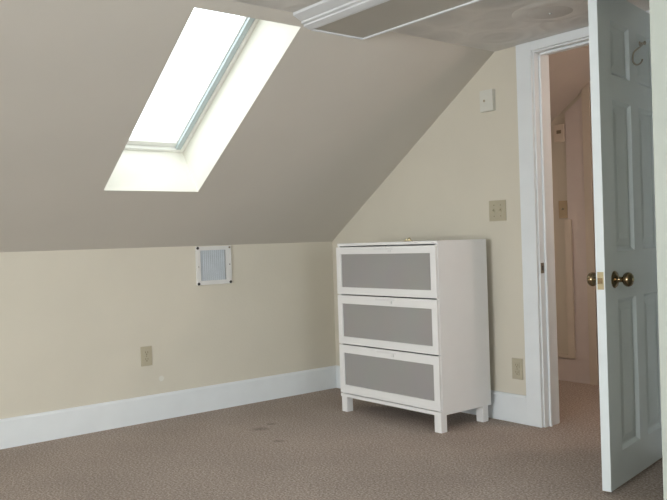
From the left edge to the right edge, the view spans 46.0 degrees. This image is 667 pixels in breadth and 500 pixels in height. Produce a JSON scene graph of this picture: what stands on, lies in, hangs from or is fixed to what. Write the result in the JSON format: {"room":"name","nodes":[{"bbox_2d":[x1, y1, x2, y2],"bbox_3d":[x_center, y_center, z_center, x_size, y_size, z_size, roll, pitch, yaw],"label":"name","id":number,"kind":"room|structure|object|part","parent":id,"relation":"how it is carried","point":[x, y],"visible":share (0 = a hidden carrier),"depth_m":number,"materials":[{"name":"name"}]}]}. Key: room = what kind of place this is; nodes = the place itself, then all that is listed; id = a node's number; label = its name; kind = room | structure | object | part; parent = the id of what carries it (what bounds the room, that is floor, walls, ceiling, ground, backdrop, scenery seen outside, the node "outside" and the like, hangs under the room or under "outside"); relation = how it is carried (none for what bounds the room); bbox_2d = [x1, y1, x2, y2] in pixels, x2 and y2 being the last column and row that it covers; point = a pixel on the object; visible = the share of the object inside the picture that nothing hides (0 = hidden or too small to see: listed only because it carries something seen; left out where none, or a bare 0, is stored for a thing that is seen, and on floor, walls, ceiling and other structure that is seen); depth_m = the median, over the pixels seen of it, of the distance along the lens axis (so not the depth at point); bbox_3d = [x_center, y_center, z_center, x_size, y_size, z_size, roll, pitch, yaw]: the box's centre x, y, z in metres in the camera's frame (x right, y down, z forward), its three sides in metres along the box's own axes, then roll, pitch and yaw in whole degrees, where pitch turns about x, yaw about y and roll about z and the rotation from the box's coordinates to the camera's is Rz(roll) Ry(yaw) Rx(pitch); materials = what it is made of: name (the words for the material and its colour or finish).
{"room":"bedroom","nodes":[
{"label":"bedroom","id":0,"kind":"room"},
{"bbox_2d":[0,242,335,418],"bbox_3d":[-2.593,0.496,3.442,9.010,1.131,0.120,-2,1,-39],"label":"wall","id":1,"kind":"structure","parent":0,"point":[74,324],"depth_m":4.59,"materials":[{"name":"beige paint"}]},
{"bbox_2d":[140,346,151,366],"bbox_3d":[-1.088,0.617,4.574,0.070,0.114,0.008,-2,1,-39],"label":"wall outlet","id":2,"kind":"object","parent":1,"relation":"attached to","point":[146,351],"visible":1,"depth_m":4.57,"materials":[{"name":"beige plastic"}]},
{"bbox_2d":[0,365,336,449],"bbox_3d":[-3.004,1.004,3.013,7.800,0.153,0.016,-2,1,-39],"label":"baseboard","id":3,"kind":"structure","parent":1,"relation":"attached to","point":[16,431],"depth_m":4.59,"materials":[{"name":"white paint"}]},
{"bbox_2d":[195,246,231,285],"bbox_3d":[-0.738,0.095,4.859,0.246,0.238,0.018,-2,1,-39],"label":"air vent","id":4,"kind":"object","parent":1,"relation":"in","point":[213,263],"visible":1,"depth_m":4.86,"materials":[{"name":"white metal"}]},
{"bbox_2d":[0,0,493,251],"bbox_3d":[-2.621,-0.504,2.463,7.800,1.124,1.551,-2,1,-39],"label":"ceiling","id":5,"kind":"structure","parent":0,"point":[336,115],"depth_m":3.98,"materials":[{"name":"beige paint"}]},
{"bbox_2d":[104,19,299,191],"bbox_3d":[-0.709,-0.768,3.821,0.580,0.928,1.175,-2,1,-39],"label":"skylight reveal","id":6,"kind":"structure","parent":5,"relation":"attached to","point":[187,171],"depth_m":4.10,"materials":[{"name":"paint"}]},
{"bbox_2d":[124,16,258,152],"bbox_3d":[-0.780,-0.921,3.901,0.660,0.813,1.132,-2,1,-39],"label":"window","id":7,"kind":"structure","parent":6,"relation":"attached to","point":[243,27],"depth_m":4.16,"materials":[{"name":"white wood"}]},
{"bbox_3d":[-0.585,-0.900,4.034,0.028,0.663,0.958,-2,1,-39],"label":"rail","id":8,"kind":"part","parent":7,"relation":"part of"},
{"bbox_2d":[0,380,663,499],"bbox_3d":[-0.769,1.064,1.280,9.330,0.080,6.120,-2,1,-39],"label":"floor","id":9,"kind":"structure","parent":0,"point":[302,446],"depth_m":3.70,"materials":[{"name":"carpet"}]},
{"bbox_2d":[336,239,490,432],"bbox_3d":[0.438,0.451,4.501,0.406,1.000,0.815,-2,1,-39],"label":"dresser","id":10,"kind":"object","parent":9,"relation":"on","point":[413,321],"visible":1,"depth_m":4.26,"materials":[{"name":"white wood"}]},
{"bbox_3d":[0.083,0.915,4.695,0.044,0.090,0.048,-2,1,-39],"label":"leg","id":11,"kind":"part","parent":10,"relation":"part of","materials":[{"name":"white wood"}]},
{"bbox_3d":[0.195,0.418,4.818,0.384,0.894,0.018,-2,1,-39],"label":"panel","id":12,"kind":"part","parent":10,"relation":"part of","materials":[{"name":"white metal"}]},
{"bbox_3d":[0.272,0.001,4.365,0.006,0.026,0.155,-2,1,-39],"label":"drawer pull","id":13,"kind":"part","parent":10,"relation":"part of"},
{"bbox_3d":[0.282,0.284,4.368,0.006,0.026,0.155,-2,1,-39],"label":"drawer pull","id":14,"kind":"part","parent":10,"relation":"part of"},
{"bbox_3d":[0.291,0.578,4.371,0.006,0.026,0.155,-2,1,-39],"label":"drawer pull","id":15,"kind":"part","parent":10,"relation":"part of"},
{"bbox_3d":[0.280,0.118,4.379,0.015,0.276,0.811,-2,1,-39],"label":"drawer","id":16,"kind":"part","parent":10,"relation":"part of","materials":[{"name":"white metal"}]},
{"bbox_3d":[0.289,0.406,4.382,0.015,0.287,0.811,-2,1,-39],"label":"drawer","id":17,"kind":"part","parent":10,"relation":"part of","materials":[{"name":"white metal"}]},
{"bbox_3d":[0.299,0.699,4.385,0.015,0.285,0.811,-2,1,-39],"label":"drawer","id":18,"kind":"part","parent":10,"relation":"part of","materials":[{"name":"white metal"}]},
{"bbox_3d":[0.305,0.857,4.387,0.014,0.019,0.815,-2,1,-39],"label":"rail","id":19,"kind":"part","parent":10,"relation":"part of","materials":[{"name":"white wood"}]},
{"bbox_3d":[0.457,0.850,4.510,0.376,0.020,0.779,-2,1,-39],"label":"panel","id":20,"kind":"part","parent":10,"relation":"part of","materials":[{"name":"white wood"}]},
{"bbox_3d":[0.591,0.407,4.625,0.005,0.894,0.779,-2,1,-39],"label":"panel","id":21,"kind":"part","parent":10,"relation":"part of","materials":[{"name":"white wood"}]},
{"bbox_3d":[0.560,0.906,4.105,0.044,0.090,0.048,-2,1,-39],"label":"leg","id":22,"kind":"part","parent":10,"relation":"part of","materials":[{"name":"white wood"}]},
{"bbox_3d":[0.696,0.408,4.198,0.384,0.894,0.018,-2,1,-39],"label":"panel","id":23,"kind":"part","parent":10,"relation":"part of","materials":[{"name":"white wood"}]},
{"bbox_3d":[0.818,0.895,4.321,0.044,0.090,0.048,-2,1,-39],"label":"leg","id":24,"kind":"part","parent":10,"relation":"part of","materials":[{"name":"white wood"}]},
{"bbox_2d":[332,46,525,395],"bbox_3d":[1.827,-0.158,3.282,0.120,2.150,5.700,-2,1,-39],"label":"wall","id":25,"kind":"structure","parent":0,"point":[467,159],"depth_m":4.43,"materials":[{"name":"beige paint"}]},
{"bbox_2d":[336,365,526,424],"bbox_3d":[0.532,0.868,4.827,0.016,0.153,1.611,-2,1,-39],"label":"baseboard","id":26,"kind":"structure","parent":25,"relation":"attached to","point":[505,406],"depth_m":4.30,"materials":[{"name":"white paint"}]},
{"bbox_2d":[479,89,495,112],"bbox_3d":[0.849,-0.823,4.337,0.031,0.118,0.090,-2,1,-39],"label":"wall control box","id":27,"kind":"object","parent":25,"relation":"attached to","point":[487,97],"visible":1,"depth_m":4.32,"materials":[{"name":"beige plastic"}]},
{"bbox_2d":[489,200,505,220],"bbox_3d":[0.897,-0.216,4.318,0.018,0.114,0.116,-2,1,-39],"label":"light switch","id":28,"kind":"object","parent":25,"relation":"attached to","point":[497,208],"visible":1,"depth_m":4.32,"materials":[{"name":"beige plastic"}]},
{"bbox_2d":[512,358,522,379],"bbox_3d":[0.994,0.643,4.251,0.008,0.114,0.070,-2,1,-39],"label":"wall outlet","id":29,"kind":"object","parent":25,"relation":"attached to","point":[517,364],"visible":1,"depth_m":4.25,"materials":[{"name":"beige plastic"}]},
{"bbox_2d":[514,362,519,367],"bbox_3d":[0.991,0.623,4.249,0.003,0.029,0.034,-2,1,-39],"label":"socket","id":30,"kind":"object","parent":29,"relation":"attached to","point":[516,364],"depth_m":4.25,"materials":[{"name":"beige plastic"}]},
{"bbox_2d":[548,55,559,422],"bbox_3d":[1.404,-0.082,3.918,0.018,2.013,0.925,-2,1,-39],"label":"trim","id":31,"kind":"structure","parent":25,"relation":"attached to","point":[548,55],"depth_m":4.21,"materials":[{"name":"white paint"}]},
{"bbox_2d":[532,37,588,426],"bbox_3d":[1.349,-0.062,3.878,0.121,1.978,0.736,-2,1,-39],"label":"trim","id":32,"kind":"structure","parent":25,"relation":"attached to","point":[540,57],"depth_m":4.14,"materials":[{"name":"white paint"}]},
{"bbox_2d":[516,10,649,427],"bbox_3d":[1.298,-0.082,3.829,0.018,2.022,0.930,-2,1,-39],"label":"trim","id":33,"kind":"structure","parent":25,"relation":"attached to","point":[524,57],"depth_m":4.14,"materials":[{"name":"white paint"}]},
{"bbox_2d":[587,0,661,491],"bbox_3d":[1.266,-0.054,3.309,0.183,1.955,0.762,-1,1,41],"label":"door","id":34,"kind":"structure","parent":25,"relation":"in","point":[625,277],"depth_m":3.19,"materials":[{"name":"white paint"}]},
{"bbox_3d":[1.051,0.117,3.139,0.073,0.068,0.068,-1,1,41],"label":"knob","id":35,"kind":"part","parent":34,"relation":"part of","materials":[{"name":"gold metal"}]},
{"bbox_3d":[1.030,0.119,3.031,0.025,0.068,0.001,-1,1,41],"label":"latch plate","id":36,"kind":"part","parent":34,"relation":"part of","materials":[{"name":"gold metal"}]},
{"bbox_3d":[1.133,0.115,3.068,0.073,0.068,0.068,-1,1,41],"label":"knob","id":37,"kind":"part","parent":34,"relation":"part of","materials":[{"name":"gold metal"}]},
{"bbox_2d":[231,0,648,51],"bbox_3d":[-0.830,-1.026,0.126,7.920,0.080,4.348,-2,1,-39],"label":"ceiling","id":38,"kind":"structure","parent":0,"point":[489,25],"depth_m":3.75,"materials":[{"name":"paint"}]},
{"bbox_2d":[293,0,481,39],"bbox_3d":[0.384,-1.034,3.121,0.459,0.045,1.340,-2,1,-39],"label":"attic hatch","id":39,"kind":"object","parent":38,"relation":"attached to","point":[356,19],"visible":1,"depth_m":3.39,"materials":[{"name":"white paint"}]},
{"bbox_3d":[0.262,-1.030,3.022,0.146,0.042,1.339,-2,1,-39],"label":"crown moulding","id":40,"kind":"part","parent":39,"relation":"part of","materials":[{"name":"white paint"}]},
{"bbox_2d":[512,0,587,22],"bbox_3d":[0.984,-1.076,3.572,0.340,0.011,0.340,-2,1,-39],"label":"cover plate","id":41,"kind":"object","parent":38,"relation":"attached to","point":[551,11],"visible":1,"depth_m":3.55,"materials":[{"name":"paint"}]},
{"bbox_3d":[0.984,-1.078,3.572,0.200,0.006,0.200,-2,1,-39],"label":"plate","id":42,"kind":"part","parent":41,"relation":"part of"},
{"bbox_2d":[551,93,580,358],"bbox_3d":[2.729,-0.196,4.090,0.120,2.150,5.820,-2,1,-39],"label":"wall","id":43,"kind":"structure","parent":0,"point":[559,173],"depth_m":5.44,"materials":[{"name":"beige paint"}]},
{"bbox_2d":[554,124,565,141],"bbox_3d":[1.553,-0.801,5.394,0.028,0.116,0.084,-2,1,-39],"label":"thermostat","id":44,"kind":"object","parent":43,"relation":"attached to","point":[559,130],"visible":1,"depth_m":5.38,"materials":[{"name":"white plastic"}]},
{"bbox_2d":[558,200,567,217],"bbox_3d":[1.575,-0.279,5.401,0.020,0.120,0.072,-2,1,-39],"label":"light switch","id":45,"kind":"object","parent":43,"relation":"attached to","point":[563,206],"visible":1,"depth_m":5.40,"materials":[{"name":"beige plastic"}]},
{"bbox_2d":[558,219,575,358],"bbox_3d":[1.442,0.271,5.589,0.026,0.950,0.618,-2,1,-39],"label":"trim","id":46,"kind":"structure","parent":43,"relation":"attached to","point":[571,354],"depth_m":5.36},
{"bbox_2d":[558,97,589,383],"bbox_3d":[1.312,-0.057,5.742,0.014,1.930,1.225,-2,1,-39],"label":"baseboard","id":47,"kind":"structure","parent":43,"relation":"attached to","point":[578,369],"depth_m":5.31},
{"bbox_2d":[581,81,598,384],"bbox_3d":[1.983,-0.125,4.902,0.022,2.040,0.924,-2,1,-39],"label":"trim","id":48,"kind":"structure","parent":43,"relation":"attached to","point":[585,91],"depth_m":5.23,"materials":[{"name":"beige wood"}]},
{"bbox_2d":[590,89,598,369],"bbox_3d":[1.962,-0.096,4.886,0.077,1.973,0.800,-2,1,-39],"label":"door","id":49,"kind":"structure","parent":43,"relation":"in","point":[590,89],"depth_m":5.21,"materials":[{"name":"wood"}]},
{"bbox_2d":[549,47,589,121],"bbox_3d":[0.934,-0.768,5.317,1.090,1.124,1.565,-2,1,-39],"label":"ceiling","id":50,"kind":"structure","parent":0,"point":[569,70],"depth_m":5.04,"materials":[{"name":"paint"}]},
{"bbox_2d":[649,0,666,499],"bbox_3d":[2.312,-0.095,1.795,1.000,2.022,2.778,-2,1,-39],"label":"wall","id":51,"kind":"structure","parent":0,"point":[658,8],"depth_m":2.54,"materials":[{"name":"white paint"}]}
]}

